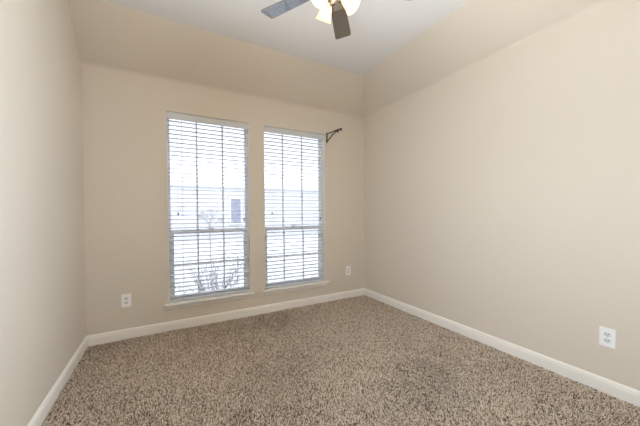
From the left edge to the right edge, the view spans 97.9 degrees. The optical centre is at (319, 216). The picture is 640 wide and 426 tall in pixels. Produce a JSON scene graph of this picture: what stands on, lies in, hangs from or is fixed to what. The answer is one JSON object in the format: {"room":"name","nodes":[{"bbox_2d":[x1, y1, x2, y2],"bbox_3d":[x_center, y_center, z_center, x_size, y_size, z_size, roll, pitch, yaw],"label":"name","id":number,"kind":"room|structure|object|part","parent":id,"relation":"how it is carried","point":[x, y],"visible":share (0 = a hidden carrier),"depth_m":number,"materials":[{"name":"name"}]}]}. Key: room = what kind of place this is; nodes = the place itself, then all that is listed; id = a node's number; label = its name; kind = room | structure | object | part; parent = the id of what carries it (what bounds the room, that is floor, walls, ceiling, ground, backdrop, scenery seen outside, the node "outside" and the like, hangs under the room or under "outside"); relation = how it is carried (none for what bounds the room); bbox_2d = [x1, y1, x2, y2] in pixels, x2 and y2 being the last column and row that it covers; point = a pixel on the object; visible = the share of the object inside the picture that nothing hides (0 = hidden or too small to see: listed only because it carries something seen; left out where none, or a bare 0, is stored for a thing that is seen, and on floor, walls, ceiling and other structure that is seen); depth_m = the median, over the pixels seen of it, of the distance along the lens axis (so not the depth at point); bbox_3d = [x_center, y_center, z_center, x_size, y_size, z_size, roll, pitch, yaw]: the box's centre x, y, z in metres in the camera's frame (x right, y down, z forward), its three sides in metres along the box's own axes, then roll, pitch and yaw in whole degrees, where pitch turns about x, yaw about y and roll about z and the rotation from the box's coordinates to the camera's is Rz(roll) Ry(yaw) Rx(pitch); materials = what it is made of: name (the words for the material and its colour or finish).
{"room":"empty bedroom","nodes":[
{"label":"empty bedroom","id":0,"kind":"room"},
{"bbox_2d":[0,0,85,425],"bbox_3d":[-1.291,-0.304,0.915,0.120,2.899,3.570,-1,1,-29],"label":"wall","id":1,"kind":"structure","parent":0,"point":[43,298],"depth_m":1.55,"materials":[{"name":"beige paint"}]},
{"bbox_2d":[27,336,87,425],"bbox_3d":[-1.222,1.096,0.967,0.013,0.096,3.330,-1,1,-29],"label":"baseboard","id":2,"kind":"structure","parent":1,"relation":"attached to","point":[39,417],"depth_m":1.74,"materials":[{"name":"white paint"}]},
{"bbox_2d":[67,0,363,335],"bbox_3d":[-0.652,-0.328,3.016,3.026,2.879,0.567,-1,1,-29],"label":"wall","id":3,"kind":"structure","parent":0,"point":[137,67],"depth_m":2.66,"materials":[{"name":"beige paint"}]},
{"bbox_2d":[121,294,130,306],"bbox_3d":[-1.776,0.769,2.554,0.074,0.118,0.009,-1,1,-29],"label":"wall outlet","id":4,"kind":"object","parent":3,"relation":"attached to","point":[125,298],"visible":1,"depth_m":2.55,"materials":[{"name":"white plastic"}]},
{"bbox_2d":[165,111,254,309],"bbox_3d":[-1.153,-0.064,2.945,0.878,1.943,0.183,-1,1,-29],"label":"window","id":5,"kind":"structure","parent":3,"relation":"in","point":[247,294],"depth_m":2.95,"materials":[{"name":"white plastic"}]},
{"bbox_3d":[-1.192,-0.421,3.006,0.766,1.190,0.022,-1,1,-29],"label":"sash","id":6,"kind":"part","parent":5,"relation":"part of","materials":[{"name":"white plastic"}]},
{"bbox_2d":[167,112,248,301],"bbox_3d":[-1.149,-0.095,2.938,0.794,1.866,0.070,-1,1,-29],"label":"window blind","id":7,"kind":"object","parent":5,"relation":"attached to","point":[170,115],"visible":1,"depth_m":2.92,"materials":[{"name":"grey plastic"}]},
{"bbox_3d":[-1.414,-0.510,2.762,0.008,0.938,0.003,-1,1,-29],"label":"tilt cord","id":8,"kind":"part","parent":7,"relation":"part of","materials":[{"name":"white plastic"}]},
{"bbox_3d":[-1.388,-0.078,2.814,0.002,1.807,0.054,-1,1,-29],"label":"ladder cord","id":9,"kind":"part","parent":7,"relation":"part of","materials":[{"name":"white fabric"}]},
{"bbox_3d":[-1.145,0.830,2.956,0.782,0.016,0.050,-1,1,-29],"label":"rail","id":10,"kind":"part","parent":7,"relation":"part of","materials":[{"name":"white plastic"}]},
{"bbox_3d":[-0.917,-0.085,3.074,0.002,1.807,0.054,-1,1,-29],"label":"ladder cord","id":11,"kind":"part","parent":7,"relation":"part of","materials":[{"name":"white fabric"}]},
{"bbox_3d":[-1.173,0.478,2.996,0.766,0.692,0.024,-1,1,-29],"label":"sash","id":12,"kind":"part","parent":5,"relation":"part of","materials":[{"name":"white plastic"}]},
{"bbox_3d":[-1.132,0.853,2.933,0.878,0.020,0.128,-1,1,-29],"label":"sill","id":13,"kind":"part","parent":5,"relation":"part of","materials":[{"name":"white paint"}]},
{"bbox_2d":[87,288,363,345],"bbox_3d":[-0.703,1.063,3.146,3.026,0.096,0.013,-1,1,-29],"label":"baseboard","id":14,"kind":"structure","parent":3,"relation":"attached to","point":[107,337],"depth_m":2.89,"materials":[{"name":"white paint"}]},
{"bbox_2d":[263,125,329,294],"bbox_3d":[-0.306,-0.077,3.411,0.868,1.943,0.183,-1,1,-29],"label":"window","id":15,"kind":"structure","parent":3,"relation":"in","point":[321,204],"depth_m":3.52,"materials":[{"name":"white plastic"}]},
{"bbox_3d":[-0.326,0.465,3.463,0.756,0.692,0.024,-1,1,-29],"label":"sash","id":16,"kind":"part","parent":15,"relation":"part of","materials":[{"name":"white plastic"}]},
{"bbox_2d":[264,126,323,287],"bbox_3d":[-0.302,-0.108,3.404,0.784,1.866,0.070,-1,1,-29],"label":"window blind","id":17,"kind":"object","parent":15,"relation":"attached to","point":[314,136],"visible":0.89,"depth_m":3.38,"materials":[{"name":"grey plastic"}]},
{"bbox_3d":[-0.537,-0.091,3.283,0.002,1.807,0.054,-1,1,-29],"label":"ladder cord","id":18,"kind":"part","parent":17,"relation":"part of","materials":[{"name":"white fabric"}]},
{"bbox_3d":[-0.298,0.817,3.423,0.772,0.016,0.050,-1,1,-29],"label":"rail","id":19,"kind":"part","parent":17,"relation":"part of","materials":[{"name":"white plastic"}]},
{"bbox_3d":[-0.074,-0.098,3.538,0.002,1.807,0.054,-1,1,-29],"label":"ladder cord","id":20,"kind":"part","parent":17,"relation":"part of","materials":[{"name":"white fabric"}]},
{"bbox_3d":[-0.337,-0.110,3.467,0.796,1.878,0.055,-1,1,-29],"label":"frame","id":21,"kind":"part","parent":15,"relation":"part of","materials":[{"name":"white plastic"}]},
{"bbox_3d":[-0.285,0.840,3.400,0.868,0.020,0.128,-1,1,-29],"label":"sill","id":22,"kind":"part","parent":15,"relation":"part of","materials":[{"name":"white paint"}]},
{"bbox_3d":[-0.345,-0.434,3.473,0.756,1.190,0.022,-1,1,-29],"label":"sash","id":23,"kind":"part","parent":15,"relation":"part of","materials":[{"name":"white plastic"}]},
{"bbox_2d":[326,128,341,142],"bbox_3d":[0.172,-1.007,3.416,0.018,0.132,0.351,-1,1,-29],"label":"curtain rod bracket","id":24,"kind":"object","parent":3,"relation":"attached to","point":[337,130],"visible":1,"depth_m":3.48,"materials":[{"name":"brown metal"}]},
{"bbox_2d":[346,266,350,274],"bbox_3d":[0.379,0.726,3.741,0.074,0.118,0.009,-1,1,-29],"label":"wall outlet","id":25,"kind":"object","parent":3,"relation":"attached to","point":[347,267],"visible":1,"depth_m":3.74,"materials":[{"name":"white plastic"}]},
{"bbox_2d":[102,0,468,75],"bbox_3d":[0.071,-1.705,1.664,3.026,0.100,3.350,-1,1,-29],"label":"ceiling","id":26,"kind":"structure","parent":0,"point":[379,29],"depth_m":2.40,"materials":[{"name":"white paint"}]},
{"bbox_2d":[261,0,359,38],"bbox_3d":[0.085,-1.429,1.634,1.016,0.450,0.993,-1,1,-29],"label":"ceiling fan","id":27,"kind":"object","parent":26,"relation":"hanging from","point":[339,10],"visible":1,"depth_m":1.83,"materials":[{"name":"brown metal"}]},
{"bbox_3d":[-0.214,-1.391,1.828,0.365,0.028,0.121,0,1,30],"label":"blade","id":28,"kind":"part","parent":27,"relation":"part of","materials":[{"name":"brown wood"}]},
{"bbox_3d":[0.010,-1.262,1.586,0.114,0.118,0.098,-1,1,-29],"label":"lamp shade","id":29,"kind":"part","parent":27,"relation":"part of","materials":[{"name":"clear glass"}]},
{"bbox_3d":[0.029,-1.265,1.749,0.100,0.118,0.115,-1,1,-29],"label":"lamp shade","id":30,"kind":"part","parent":27,"relation":"part of","materials":[{"name":"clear glass"}]},
{"bbox_3d":[0.106,-1.397,1.792,0.059,0.035,0.160,0,1,11],"label":"blade arm","id":31,"kind":"part","parent":27,"relation":"part of","materials":[{"name":"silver metal"}]},
{"bbox_3d":[0.145,-1.396,1.991,0.121,0.028,0.365,0,1,11],"label":"blade","id":32,"kind":"part","parent":27,"relation":"part of","materials":[{"name":"brown wood"}]},
{"bbox_3d":[0.184,-1.264,1.643,0.109,0.118,0.104,-1,1,-29],"label":"lamp shade","id":33,"kind":"part","parent":27,"relation":"part of","materials":[{"name":"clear glass"}]},
{"bbox_2d":[42,297,639,425],"bbox_3d":[0.098,1.174,1.694,3.266,0.100,3.570,-1,1,-29],"label":"floor","id":34,"kind":"structure","parent":0,"point":[217,382],"depth_m":1.76,"materials":[{"name":"brown carpet"}]},
{"bbox_2d":[42,295,639,425],"bbox_3d":[0.098,1.117,1.694,2.999,0.017,3.303,-1,1,-29],"label":"carpet","id":35,"kind":"object","parent":34,"relation":"on","point":[315,312],"visible":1,"depth_m":1.93,"materials":[{"name":"brown carpet"}]},
{"bbox_2d":[363,0,639,390],"bbox_3d":[1.312,-0.334,2.366,0.452,2.879,3.600,-1,1,-29],"label":"wall","id":36,"kind":"structure","parent":0,"point":[502,140],"depth_m":2.14,"materials":[{"name":"beige paint"}]},
{"bbox_2d":[364,288,639,406],"bbox_3d":[1.417,1.056,2.420,0.013,0.096,3.330,-1,1,-29],"label":"baseboard","id":37,"kind":"structure","parent":36,"relation":"attached to","point":[630,395],"depth_m":2.11,"materials":[{"name":"white paint"}]},
{"bbox_2d":[599,326,615,348],"bbox_3d":[1.791,0.753,1.736,0.009,0.118,0.074,-1,1,-29],"label":"wall outlet","id":38,"kind":"object","parent":36,"relation":"attached to","point":[607,337],"visible":1,"depth_m":1.73,"materials":[{"name":"white plastic"}]},
{"label":"outside","id":39,"kind":"structure","parent":0,"visible":0},
{"bbox_2d":[174,234,317,294],"bbox_3d":[-8.213,1.278,21.944,36.000,0.150,39.840,-1,1,-29],"label":"ground","id":40,"kind":"structure","parent":39,"point":[315,235],"depth_m":8.95,"materials":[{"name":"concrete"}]},
{"bbox_2d":[175,257,243,293],"bbox_3d":[-1.527,0.929,3.975,1.112,0.937,0.853,0,1,15],"label":"bare shrub","id":41,"kind":"object","parent":40,"relation":"on","point":[235,270],"visible":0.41,"depth_m":3.90,"materials":[{"name":"grey plant"}]},
{"bbox_2d":[198,209,221,260],"bbox_3d":[-3.366,0.548,8.554,0.795,1.597,0.724,-1,1,-29],"label":"bare tree","id":42,"kind":"object","parent":40,"relation":"on","point":[209,222],"visible":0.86,"depth_m":8.53,"materials":[{"name":"grey plant"}]},
{"bbox_2d":[170,156,317,239],"bbox_3d":[-6.108,-1.389,20.122,20.100,5.200,7.120,-1,1,-29],"label":"house","id":43,"kind":"structure","parent":40,"relation":"on","point":[230,203],"depth_m":17.44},
{"bbox_3d":[-5.043,-0.331,16.705,0.720,1.560,0.050,-1,1,-29],"label":"window casing","id":44,"kind":"part","parent":43,"relation":"part of","materials":[{"name":"white paint"}]},
{"bbox_3d":[-5.027,-0.331,16.674,0.580,1.420,0.020,-1,1,-29],"label":"pane","id":45,"kind":"part","parent":43,"relation":"part of","materials":[{"name":"grey"}]}
]}

